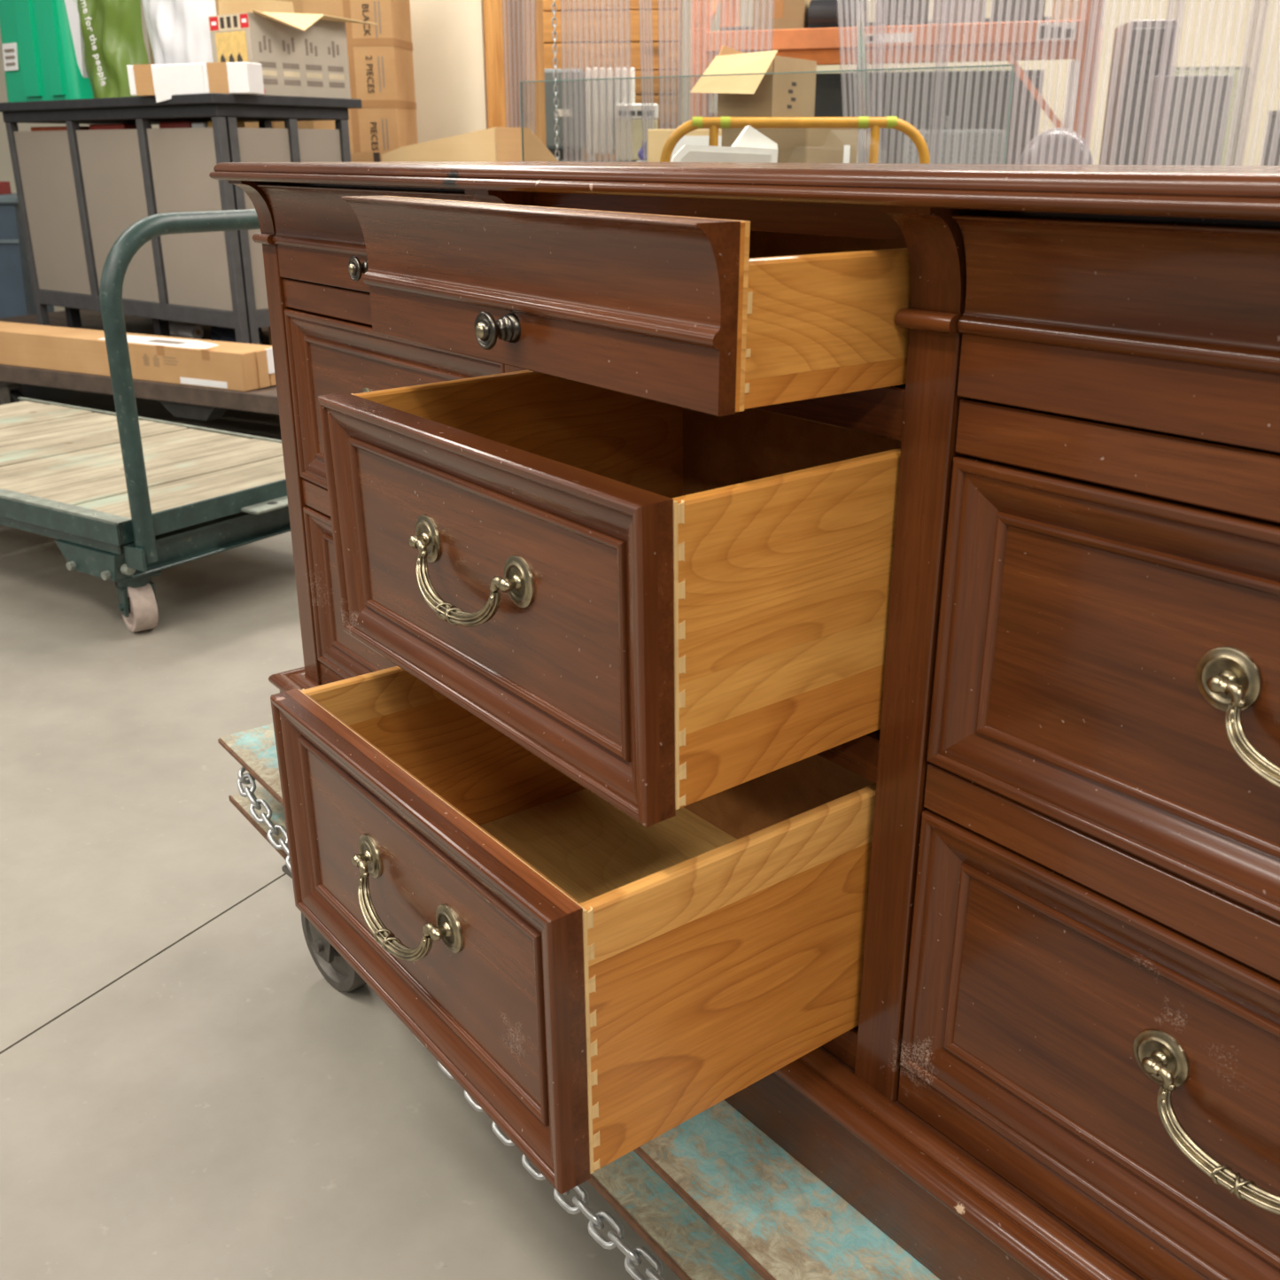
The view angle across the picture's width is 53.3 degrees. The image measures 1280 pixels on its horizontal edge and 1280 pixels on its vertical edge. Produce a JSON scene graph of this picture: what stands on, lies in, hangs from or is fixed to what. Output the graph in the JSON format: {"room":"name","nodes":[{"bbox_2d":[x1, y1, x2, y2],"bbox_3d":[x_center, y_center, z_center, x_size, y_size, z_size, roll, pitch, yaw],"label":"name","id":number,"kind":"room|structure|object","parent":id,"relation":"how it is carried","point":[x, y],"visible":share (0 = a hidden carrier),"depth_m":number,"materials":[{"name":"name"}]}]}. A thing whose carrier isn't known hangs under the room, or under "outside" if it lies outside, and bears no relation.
{"room":"warehouse","nodes":[
{"label":"warehouse","id":0,"kind":"room"},
{"bbox_2d":[0,0,488,311],"bbox_3d":[-3.268,-3.657,8.289,6.045,3.200,0.140,14,25,32],"label":"wall","id":1,"kind":"structure","parent":0,"point":[448,35],"depth_m":6.80,"materials":[{"name":"white paint"}]},
{"bbox_2d":[483,0,546,147],"bbox_3d":[-0.648,-3.015,6.598,0.259,3.200,0.160,13,25,32],"label":"trim","id":2,"kind":"structure","parent":1,"relation":"attached to","point":[495,34],"depth_m":6.55,"materials":[{"name":"brown wood"}]},
{"bbox_2d":[504,0,532,131],"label":"curtain","id":3,"kind":"object","parent":1,"relation":"hanging from","point":[531,0],"depth_m":6.47,"materials":[{"name":"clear plastic"}]},
{"bbox_2d":[550,0,559,160],"bbox_3d":[-0.415,-2.896,6.216,0.020,1.994,0.020,15,25,33],"label":"hanging chain","id":4,"kind":"object","parent":3,"relation":"hanging from","point":[554,3],"visible":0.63,"depth_m":6.27,"materials":[{"name":"silver metal"}]},
{"bbox_2d":[856,128,870,162],"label":"curtain","id":5,"kind":"object","parent":1,"relation":"hanging from","point":[864,140],"depth_m":5.58,"materials":[{"name":"white plastic"}]},
{"bbox_2d":[1071,0,1104,164],"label":"curtain","id":6,"kind":"object","parent":1,"relation":"hanging from","point":[1096,62],"depth_m":5.03,"materials":[{"name":"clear plastic"}]},
{"bbox_2d":[1128,0,1154,164],"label":"curtain","id":7,"kind":"object","parent":1,"relation":"hanging from","point":[1150,0],"depth_m":4.91,"materials":[{"name":"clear plastic"}]},
{"bbox_2d":[1136,0,1185,164],"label":"curtain","id":8,"kind":"object","parent":1,"relation":"hanging from","point":[1177,13],"depth_m":4.87,"materials":[{"name":"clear plastic"}]},
{"bbox_2d":[0,383,680,1279],"bbox_3d":[-0.229,-1.141,6.341,24.000,0.120,25.000,-15,26,-35],"label":"floor","id":9,"kind":"structure","parent":0,"point":[185,1093],"depth_m":1.77,"materials":[{"name":"concrete"}]},
{"bbox_2d":[0,193,54,318],"bbox_3d":[-4.120,-2.266,7.858,0.860,0.905,0.620,-3,21,-7],"label":"storage bin","id":10,"kind":"object","parent":9,"relation":"on","point":[17,298],"visible":0.48,"depth_m":7.64,"materials":[{"name":"blue plastic"}]},
{"bbox_2d":[0,181,11,194],"bbox_3d":[-4.159,-2.717,7.649,0.620,0.085,0.410,-3,21,-7],"label":"plastic crate","id":11,"kind":"object","parent":10,"relation":"on","point":[4,186],"visible":1,"depth_m":7.78,"materials":[{"name":"red plastic"}]},
{"bbox_2d":[0,309,279,420],"bbox_3d":[-2.162,-1.244,6.018,3.340,0.302,1.634,11,23,27],"label":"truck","id":12,"kind":"object","parent":9,"relation":"on","point":[183,401],"visible":0.08,"depth_m":5.11,"materials":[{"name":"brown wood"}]},
{"bbox_2d":[0,321,276,391],"bbox_3d":[-2.429,-1.220,5.327,2.309,0.144,0.211,11,23,27],"label":"carton","id":13,"kind":"object","parent":12,"relation":"on","point":[232,366],"visible":0.87,"depth_m":4.96,"materials":[{"name":"brown cardboard"}]},
{"bbox_2d":[145,339,187,344],"bbox_3d":[-1.848,-1.164,4.978,0.180,0.001,0.060,11,23,27],"label":"print","id":14,"kind":"object","parent":13,"relation":"on","point":[153,341],"depth_m":4.97},
{"bbox_2d":[0,93,362,344],"bbox_3d":[-2.181,-1.993,6.073,1.795,1.056,0.775,15,26,35],"label":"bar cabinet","id":15,"kind":"object","parent":12,"relation":"on","point":[78,190],"visible":0.76,"depth_m":5.66,"materials":[{"name":"grey metal"}]},
{"bbox_2d":[0,0,93,102],"bbox_3d":[-2.760,-2.894,6.140,0.650,0.580,0.416,15,26,35],"label":"storage tote","id":16,"kind":"object","parent":15,"relation":"on","point":[40,61],"visible":0.64,"depth_m":5.97,"materials":[{"name":"teal plastic"}]},
{"bbox_2d":[31,125,89,131],"bbox_3d":[-2.738,-2.349,6.124,0.404,0.215,0.144,15,26,35],"label":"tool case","id":17,"kind":"object","parent":15,"relation":"on","point":[81,128],"visible":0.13,"depth_m":6.04,"materials":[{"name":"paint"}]},
{"bbox_2d":[64,0,148,98],"bbox_3d":[-2.396,-2.743,5.749,0.432,0.575,0.238,9,23,22],"label":"shopping bag","id":18,"kind":"object","parent":15,"relation":"on","point":[107,35],"visible":0.88,"depth_m":5.71,"materials":[{"name":"green plastic"}]},
{"bbox_2d":[89,124,151,130],"bbox_3d":[-2.374,-2.252,5.860,0.284,0.220,0.144,15,26,35],"label":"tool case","id":19,"kind":"object","parent":15,"relation":"on","point":[94,127],"visible":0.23,"depth_m":5.75,"materials":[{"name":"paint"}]},
{"bbox_2d":[142,0,217,64],"bbox_3d":[-2.010,-2.710,5.607,0.436,0.615,0.228,9,23,22],"label":"shopping bag","id":20,"kind":"object","parent":15,"relation":"on","point":[178,30],"visible":0.59,"depth_m":5.56,"materials":[{"name":"white plastic"}]},
{"bbox_2d":[159,121,208,128],"bbox_3d":[-1.955,-2.137,5.557,0.224,0.222,0.144,15,26,35],"label":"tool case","id":21,"kind":"object","parent":15,"relation":"on","point":[179,124],"visible":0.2,"depth_m":5.46,"materials":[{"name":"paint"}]},
{"bbox_2d":[126,62,263,102],"bbox_3d":[-1.833,-2.294,5.254,0.590,0.146,0.114,7,22,19],"label":"box","id":22,"kind":"object","parent":15,"relation":"on","point":[163,81],"visible":0.89,"depth_m":5.19,"materials":[{"name":"white cardboard"}]},
{"bbox_2d":[191,122,208,127],"bbox_3d":[-1.822,-2.098,5.463,0.089,0.216,0.144,15,26,35],"label":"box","id":23,"kind":"object","parent":15,"relation":"on","point":[194,125],"visible":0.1,"depth_m":5.37,"materials":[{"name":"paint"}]},
{"bbox_2d":[208,121,245,127],"bbox_3d":[-1.741,-2.079,5.403,0.064,0.222,0.144,15,26,35],"label":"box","id":24,"kind":"object","parent":15,"relation":"on","point":[240,124],"visible":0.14,"depth_m":5.38,"materials":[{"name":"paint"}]},
{"bbox_2d":[208,0,377,98],"bbox_3d":[-1.465,-2.547,5.481,0.405,0.400,0.603,15,26,35],"label":"carton","id":25,"kind":"object","parent":15,"relation":"on","point":[298,54],"visible":0.85,"depth_m":5.38,"materials":[{"name":"white cardboard"}]},
{"bbox_2d":[208,12,249,31],"bbox_3d":[-1.701,-2.552,5.270,0.269,0.059,0.002,15,26,35],"label":"print","id":26,"kind":"object","parent":25,"relation":"on","point":[232,27],"depth_m":5.27},
{"bbox_2d":[214,30,248,62],"bbox_3d":[-1.699,-2.447,5.308,0.205,0.155,0.002,15,26,35],"label":"picture","id":27,"kind":"object","parent":25,"relation":"attached to","point":[229,45],"depth_m":5.30},
{"bbox_2d":[168,321,203,339],"bbox_3d":[-2.201,-1.491,6.141,0.244,0.064,0.064,15,26,35],"label":"paper roll","id":28,"kind":"object","parent":12,"relation":"on","point":[177,329],"visible":0.88,"depth_m":6.09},
{"bbox_2d":[209,325,269,344],"bbox_3d":[-1.890,-1.445,5.981,0.297,0.100,0.284,-1,21,-2],"label":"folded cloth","id":29,"kind":"object","parent":12,"relation":"on","point":[218,333],"visible":0.42,"depth_m":5.91,"materials":[{"name":"black fabric"}]},
{"bbox_2d":[268,325,271,345],"bbox_3d":[-1.599,-1.392,5.844,0.140,0.101,0.142,15,26,35],"label":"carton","id":30,"kind":"object","parent":12,"relation":"on","point":[269,330],"visible":0.02,"depth_m":5.82,"materials":[{"name":"brown cardboard"}]},
{"bbox_2d":[0,209,290,632],"bbox_3d":[-1.707,-0.743,3.713,1.812,1.004,0.870,13,24,31],"label":"cart","id":31,"kind":"object","parent":9,"relation":"on","point":[127,498],"visible":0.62,"depth_m":3.27,"materials":[{"name":"metal"}]},
{"bbox_2d":[124,543,147,571],"bbox_3d":[-1.186,-0.204,3.065,0.066,0.053,0.072,13,24,31],"label":"socket","id":32,"kind":"object","parent":31,"relation":"attached to","point":[135,554],"depth_m":3.04,"materials":[{"name":"green paint"}]},
{"bbox_2d":[147,31,160,128],"bbox_3d":[-2.444,-2.680,7.126,0.360,2.200,0.222,3,21,7],"label":"carton","id":33,"kind":"object","parent":9,"relation":"on","point":[150,46],"visible":0.02,"depth_m":6.86,"materials":[{"name":"brown cardboard"}]},
{"bbox_2d":[215,0,312,129],"bbox_3d":[-1.940,-2.562,6.886,0.545,2.150,0.252,3,21,7],"label":"carton","id":34,"kind":"object","parent":9,"relation":"on","point":[298,7],"visible":0.02,"depth_m":6.67,"materials":[{"name":"brown cardboard"}]},
{"bbox_2d":[302,0,418,155],"bbox_3d":[-1.386,-2.396,6.517,0.447,2.100,0.304,3,21,7],"label":"carton","id":35,"kind":"object","parent":9,"relation":"on","point":[380,56],"visible":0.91,"depth_m":6.23,"materials":[{"name":"brown cardboard"}]},
{"bbox_2d":[350,150,390,162],"bbox_3d":[-1.340,-1.853,6.428,0.320,1.150,0.022,0,21,0],"label":"carton","id":36,"kind":"object","parent":9,"relation":"on","point":[368,156],"visible":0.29,"depth_m":6.23,"materials":[{"name":"brown cardboard"}]},
{"bbox_2d":[381,126,558,162],"bbox_3d":[-0.805,-1.879,6.350,0.890,1.254,0.030,0,21,0],"label":"cardboard box","id":37,"kind":"object","parent":9,"relation":"on","point":[497,143],"visible":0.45,"depth_m":6.16,"materials":[{"name":"brown cardboard"}]},
{"bbox_2d":[217,723,939,1279],"bbox_3d":[0.240,0.498,1.439,0.720,0.300,2.000,-15,25,-34],"label":"wooden dolly","id":38,"kind":"object","parent":9,"relation":"on","point":[713,1196],"visible":0.12,"depth_m":1.12,"materials":[{"name":"blue paint"}]},
{"bbox_2d":[236,767,664,1279],"bbox_3d":[-0.129,0.470,1.328,0.115,0.157,1.686,-13,25,-31],"label":"chain","id":39,"kind":"object","parent":38,"relation":"hanging from","point":[631,1254],"visible":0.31,"depth_m":1.26,"materials":[{"name":"silver metal"}]},
{"bbox_2d":[209,161,1279,1279],"bbox_3d":[0.101,-0.007,1.193,0.779,0.818,1.845,-15,26,-35],"label":"dresser","id":40,"kind":"object","parent":38,"relation":"on","point":[795,647],"visible":1,"depth_m":0.90,"materials":[{"name":"brown wood"}]},
{"bbox_2d":[558,159,636,162],"bbox_3d":[-0.250,-2.410,7.963,0.940,1.100,0.600,0,21,0],"label":"bench","id":41,"kind":"object","parent":9,"relation":"on","point":[583,159],"visible":0.02,"depth_m":7.49,"materials":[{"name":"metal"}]},
{"bbox_2d":[544,69,586,160],"bbox_3d":[-0.467,-3.158,7.677,0.274,0.500,0.304,0,21,0],"label":"appliance","id":42,"kind":"object","parent":41,"relation":"on","point":[574,94],"visible":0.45,"depth_m":7.54,"materials":[{"name":"white metal"}]},
{"bbox_2d":[585,67,635,160],"bbox_3d":[-0.175,-3.118,7.566,0.290,0.505,0.120,0,21,0],"label":"heater","id":43,"kind":"object","parent":41,"relation":"on","point":[597,85],"visible":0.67,"depth_m":7.50,"materials":[{"name":"white metal"}]},
{"bbox_2d":[614,103,658,160],"bbox_3d":[-0.020,-2.936,7.374,0.248,0.300,0.289,0,21,0],"label":"air conditioner","id":44,"kind":"object","parent":41,"relation":"on","point":[635,112],"visible":0.73,"depth_m":7.24,"materials":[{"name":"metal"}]},
{"bbox_2d":[647,129,721,162],"bbox_3d":[0.204,-1.494,5.378,0.340,1.225,0.102,2,21,5],"label":"carton","id":45,"kind":"object","parent":9,"relation":"on","point":[656,138],"visible":0.16,"depth_m":5.13,"materials":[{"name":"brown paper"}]},
{"bbox_2d":[519,64,1014,163],"bbox_3d":[0.289,-0.977,3.853,1.545,1.343,0.008,12,24,29],"label":"sheet","id":46,"kind":"object","parent":9,"relation":"on","point":[521,97],"visible":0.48,"depth_m":3.55,"materials":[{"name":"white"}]},
{"bbox_2d":[659,116,930,163],"bbox_3d":[0.524,-1.263,4.745,0.917,1.243,0.970,1,21,4],"label":"cart","id":47,"kind":"object","parent":9,"relation":"on","point":[875,124],"visible":0.14,"depth_m":4.09,"materials":[{"name":"metal"}]},
{"bbox_2d":[721,128,858,162],"bbox_3d":[0.530,-1.611,4.566,0.362,0.441,0.332,17,26,37],"label":"carton","id":48,"kind":"object","parent":47,"relation":"on","point":[795,145],"visible":0.12,"depth_m":4.36,"materials":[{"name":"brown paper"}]},
{"bbox_2d":[690,46,816,116],"bbox_3d":[0.415,-1.980,4.553,0.285,0.255,0.450,13,24,30],"label":"carton","id":49,"kind":"object","parent":48,"relation":"on","point":[774,95],"visible":0.8,"depth_m":4.45,"materials":[{"name":"brown cardboard"}]},
{"bbox_2d":[690,0,1102,146],"bbox_3d":[1.530,-3.361,7.789,2.361,3.000,0.740,7,22,19],"label":"rack","id":50,"kind":"object","parent":9,"relation":"on","point":[820,45],"visible":0.56,"depth_m":7.35,"materials":[{"name":"orange metal"}]},
{"bbox_2d":[752,0,810,30],"bbox_3d":[0.861,-3.819,7.727,0.320,0.301,0.161,7,22,19],"label":"carton","id":51,"kind":"object","parent":50,"relation":"on","point":[784,14],"visible":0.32,"depth_m":7.67,"materials":[{"name":"brown cardboard"}]},
{"bbox_2d":[807,0,868,28],"bbox_3d":[1.184,-3.723,7.616,0.322,0.200,0.200,7,22,19],"label":"roll","id":52,"kind":"object","parent":50,"relation":"on","point":[821,13],"visible":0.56,"depth_m":7.54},
{"bbox_2d":[867,35,874,41],"bbox_3d":[1.340,-3.491,7.400,0.050,0.030,0.002,7,22,19],"label":"print","id":53,"kind":"object","parent":50,"relation":"attached to","point":[870,38],"depth_m":7.40},
{"bbox_2d":[875,0,929,26],"bbox_3d":[1.543,-3.720,7.489,0.292,0.285,0.192,7,22,19],"label":"storage box","id":54,"kind":"object","parent":50,"relation":"on","point":[888,3],"visible":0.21,"depth_m":7.42,"materials":[{"name":"plastic"}]},
{"bbox_2d":[931,0,986,24],"bbox_3d":[1.853,-3.693,7.378,0.292,0.315,0.192,7,22,19],"label":"storage box","id":55,"kind":"object","parent":50,"relation":"on","point":[978,11],"visible":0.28,"depth_m":7.32,"materials":[{"name":"grey plastic"}]},
{"bbox_2d":[990,0,1046,22],"bbox_3d":[2.163,-3.639,7.277,0.292,0.285,0.192,7,22,19],"label":"storage box","id":56,"kind":"object","parent":50,"relation":"on","point":[1011,11],"visible":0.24,"depth_m":7.22,"materials":[{"name":"plastic"}]},
{"bbox_2d":[1038,25,1048,38],"bbox_3d":[2.243,-3.381,7.090,0.050,0.065,0.002,7,22,19],"label":"print","id":57,"kind":"object","parent":50,"relation":"on","point":[1041,33],"depth_m":7.09},
{"bbox_2d":[1050,27,1061,38],"bbox_3d":[2.307,-3.368,7.070,0.050,0.055,0.002,7,22,19],"label":"print","id":58,"kind":"object","parent":50,"relation":"on","point":[1057,32],"depth_m":7.07},
{"bbox_2d":[1063,28,1073,38],"bbox_3d":[2.370,-3.355,7.050,0.050,0.045,0.002,7,22,19],"label":"print","id":59,"kind":"object","parent":50,"relation":"on","point":[1067,32],"depth_m":7.05},
{"bbox_2d":[1050,0,1106,28],"bbox_3d":[2.474,-3.613,7.167,0.292,0.315,0.192,7,22,19],"label":"storage box","id":60,"kind":"object","parent":50,"relation":"on","point":[1059,15],"visible":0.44,"depth_m":7.13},
{"bbox_2d":[814,69,1044,163],"bbox_3d":[1.836,-2.909,8.543,1.500,1.620,0.530,6,22,15],"label":"tall cabinet","id":61,"kind":"object","parent":9,"relation":"on","point":[828,92],"visible":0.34,"depth_m":8.06,"materials":[{"name":"grey metal"}]},
{"bbox_2d":[837,0,892,116],"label":"curtain","id":62,"kind":"object","parent":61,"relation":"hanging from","point":[862,103],"depth_m":5.47,"materials":[{"name":"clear plastic"}]},
{"bbox_2d":[1098,19,1177,164],"bbox_3d":[2.849,-2.621,7.506,0.240,1.820,0.468,3,21,7],"label":"locker","id":63,"kind":"object","parent":9,"relation":"on","point":[1120,43],"visible":0.44,"depth_m":7.14,"materials":[{"name":"grey metal"}]},
{"bbox_2d":[1133,80,1154,83],"bbox_3d":[2.817,-3.098,7.079,0.140,0.015,0.004,3,21,7],"label":"vent","id":64,"kind":"object","parent":63,"relation":"attached to","point":[1135,81],"depth_m":7.08,"materials":[{"name":"metal"}]},
{"bbox_2d":[1135,70,1161,73],"bbox_3d":[2.817,-3.145,7.061,0.140,0.015,0.004,3,21,7],"label":"vent","id":65,"kind":"object","parent":63,"relation":"attached to","point":[1136,72],"depth_m":7.06,"materials":[{"name":"metal"}]},
{"bbox_2d":[1136,60,1162,63],"bbox_3d":[2.817,-3.192,7.043,0.140,0.015,0.004,3,21,7],"label":"vent","id":66,"kind":"object","parent":63,"relation":"attached to","point":[1137,61],"depth_m":7.04,"materials":[{"name":"metal"}]},
{"bbox_2d":[1138,50,1163,54],"bbox_3d":[2.817,-3.238,7.025,0.140,0.015,0.004,3,21,7],"label":"vent","id":67,"kind":"object","parent":63,"relation":"attached to","point":[1139,51],"depth_m":7.02,"materials":[{"name":"metal"}]},
{"bbox_2d":[1143,75,1233,165],"bbox_3d":[3.000,-2.340,7.174,0.420,1.530,0.050,3,21,7],"label":"display board","id":68,"kind":"object","parent":9,"relation":"on","point":[1185,78],"visible":0.3,"depth_m":6.97,"materials":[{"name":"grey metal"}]},
{"bbox_3d":[0.100,-1.967,6.795,0.240,1.101,0.302,0,21,0],"label":"carton","id":69,"kind":"object","parent":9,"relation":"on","visible":0},
{"bbox_2d":[637,139,647,160],"bbox_3d":[0.059,-2.518,6.530,0.124,0.115,0.130,-12,24,-30],"label":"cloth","id":70,"kind":"object","parent":69,"relation":"on","point":[640,151],"visible":0.3,"depth_m":6.52,"materials":[{"name":"purple fabric"}]},
{"bbox_3d":[0.200,-0.689,3.547,0.310,1.021,0.262,0,21,0],"label":"carton","id":71,"kind":"object","parent":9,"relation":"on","visible":0},
{"bbox_2d":[670,125,777,162],"bbox_3d":[0.202,-1.244,3.318,0.303,0.176,0.173,0,21,0],"label":"foam block","id":72,"kind":"object","parent":71,"relation":"on","point":[751,145],"visible":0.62,"depth_m":3.23,"materials":[{"name":"white plastic"}]},
{"bbox_3d":[4.150,-2.112,7.221,1.600,1.070,0.600,0,21,0],"label":"countertop","id":73,"kind":"structure","parent":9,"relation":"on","visible":0},
{"bbox_2d":[1260,110,1279,165],"bbox_3d":[3.530,-2.708,6.887,0.228,0.280,0.208,0,21,0],"label":"storage box","id":74,"kind":"object","parent":73,"relation":"on","point":[1274,112],"visible":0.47,"depth_m":6.89,"materials":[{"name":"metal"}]},
{"bbox_3d":[2.827,-1.667,6.691,0.750,0.615,0.470,4,21,9],"label":"wooden crate","id":75,"kind":"object","parent":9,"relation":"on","visible":0},
{"bbox_2d":[1160,66,1248,165],"bbox_3d":[2.719,-2.336,6.299,0.403,0.904,0.007,4,21,9],"label":"sheet","id":76,"kind":"object","parent":75,"relation":"on","point":[1221,66],"visible":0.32,"depth_m":6.15,"materials":[{"name":"white"}]},
{"bbox_2d":[1172,68,1251,165],"bbox_3d":[2.799,-2.373,6.396,0.363,0.904,0.006,4,21,9],"label":"sheet","id":77,"kind":"object","parent":75,"relation":"on","point":[1191,68],"visible":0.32,"depth_m":6.25,"materials":[{"name":"white"}]},
{"bbox_3d":[1.770,-1.742,6.277,1.550,1.050,0.550,9,23,22],"label":"work table","id":78,"kind":"object","parent":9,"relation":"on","visible":0},
{"bbox_2d":[901,129,1008,163],"bbox_3d":[1.508,-2.345,6.115,0.460,0.190,0.227,9,23,22],"label":"bundle","id":79,"kind":"object","parent":78,"relation":"on","point":[998,135],"visible":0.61,"depth_m":6.00,"materials":[{"name":"white plastic"}]},
{"bbox_2d":[1018,127,1092,164],"bbox_3d":[1.947,-2.287,5.956,0.346,0.196,0.264,9,23,22],"label":"wrapped bundle","id":80,"kind":"object","parent":78,"relation":"on","point":[1072,136],"visible":0.53,"depth_m":5.87,"materials":[{"name":"white plastic"}]},
{"bbox_2d":[543,0,682,159],"bbox_3d":[-0.443,-3.557,8.343,1.424,2.974,0.075,3,21,8],"label":"wall","id":81,"kind":"structure","parent":0,"point":[632,9],"depth_m":8.16,"materials":[{"name":"brown wood"}]},
{"bbox_2d":[638,0,653,162],"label":"curtain","id":82,"kind":"object","parent":81,"relation":"hanging from","point":[639,0],"depth_m":6.07,"materials":[{"name":"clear plastic"}]},
{"bbox_2d":[914,0,930,133],"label":"curtain","id":83,"kind":"object","parent":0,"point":[922,0],"depth_m":5.37,"materials":[{"name":"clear plastic"}]},
{"bbox_2d":[927,0,954,163],"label":"curtain","id":84,"kind":"object","parent":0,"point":[932,131],"depth_m":5.34,"materials":[{"name":"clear plastic"}]},
{"bbox_2d":[945,0,968,163],"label":"curtain","id":85,"kind":"object","parent":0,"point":[959,0],"depth_m":5.29,"materials":[{"name":"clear plastic"}]},
{"bbox_2d":[960,0,976,163],"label":"curtain","id":86,"kind":"object","parent":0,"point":[974,0],"depth_m":5.27,"materials":[{"name":"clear plastic"}]},
{"bbox_2d":[681,0,1279,165],"bbox_3d":[1.503,-4.576,10.002,16.011,3.700,0.153,1,21,2],"label":"wall","id":87,"kind":"structure","parent":0,"point":[1054,66],"depth_m":9.87,"materials":[{"name":"beige paint"}]},
{"bbox_2d":[1039,0,1060,163],"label":"curtain","id":88,"kind":"object","parent":87,"relation":"hanging from","point":[1057,0],"depth_m":5.12,"materials":[{"name":"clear plastic"}]},
{"bbox_2d":[1091,0,1117,164],"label":"curtain","id":89,"kind":"object","parent":87,"relation":"hanging from","point":[1113,0],"depth_m":4.99,"materials":[{"name":"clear plastic"}]},
{"bbox_2d":[1185,0,1234,165],"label":"curtain","id":90,"kind":"object","parent":87,"relation":"hanging from","point":[1210,0],"depth_m":4.77,"materials":[{"name":"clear plastic"}]},
{"bbox_2d":[1214,0,1245,165],"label":"curtain","id":91,"kind":"object","parent":87,"relation":"hanging from","point":[1240,0],"depth_m":4.73,"materials":[{"name":"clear plastic"}]},
{"bbox_2d":[1224,0,1279,165],"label":"curtain","id":92,"kind":"object","parent":87,"relation":"hanging from","point":[1255,1],"depth_m":4.70,"materials":[{"name":"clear plastic"}]},
{"bbox_2d":[1257,37,1279,165],"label":"curtain","id":93,"kind":"object","parent":87,"relation":"hanging from","point":[1279,37],"depth_m":4.70,"materials":[{"name":"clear plastic"}]},
{"bbox_2d":[976,0,994,163],"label":"curtain","id":94,"kind":"object","parent":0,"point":[991,0],"depth_m":5.23,"materials":[{"name":"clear plastic"}]},
{"bbox_2d":[983,0,1001,163],"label":"curtain","id":95,"kind":"object","parent":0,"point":[999,0],"depth_m":5.22,"materials":[{"name":"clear plastic"}]},
{"bbox_2d":[991,0,1008,163],"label":"curtain","id":96,"kind":"object","parent":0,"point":[1007,0],"depth_m":5.20,"materials":[{"name":"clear plastic"}]},
{"bbox_2d":[1000,0,1026,163],"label":"curtain","id":97,"kind":"object","parent":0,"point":[1016,0],"depth_m":5.18,"materials":[{"name":"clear plastic"}]},
{"bbox_2d":[1015,0,1034,163],"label":"curtain","id":98,"kind":"object","parent":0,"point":[1031,0],"depth_m":5.17,"materials":[{"name":"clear plastic"}]},
{"bbox_2d":[1023,0,1048,163],"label":"curtain","id":99,"kind":"object","parent":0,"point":[1040,0],"depth_m":5.14,"materials":[{"name":"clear plastic"}]},
{"bbox_2d":[1047,0,1069,163],"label":"curtain","id":100,"kind":"object","parent":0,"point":[1066,0],"depth_m":5.10,"materials":[{"name":"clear plastic"}]},
{"bbox_2d":[1056,0,1086,164],"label":"curtain","id":101,"kind":"object","parent":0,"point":[1074,0],"depth_m":5.07,"materials":[{"name":"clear plastic"}]},
{"bbox_2d":[1100,0,1125,164],"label":"curtain","id":102,"kind":"object","parent":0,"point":[1121,0],"depth_m":4.97,"materials":[{"name":"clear plastic"}]},
{"bbox_2d":[1109,0,1135,164],"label":"curtain","id":103,"kind":"object","parent":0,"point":[1131,0],"depth_m":4.95,"materials":[{"name":"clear plastic"}]},
{"bbox_2d":[1118,0,1145,164],"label":"curtain","id":104,"kind":"object","parent":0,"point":[1140,0],"depth_m":4.93,"materials":[{"name":"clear plastic"}]},
{"bbox_2d":[1165,0,1194,164],"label":"curtain","id":105,"kind":"object","parent":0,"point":[1190,0],"depth_m":4.82,"materials":[{"name":"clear plastic"}]},
{"bbox_2d":[1175,0,1204,164],"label":"curtain","id":106,"kind":"object","parent":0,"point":[1200,0],"depth_m":4.80,"materials":[{"name":"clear plastic"}]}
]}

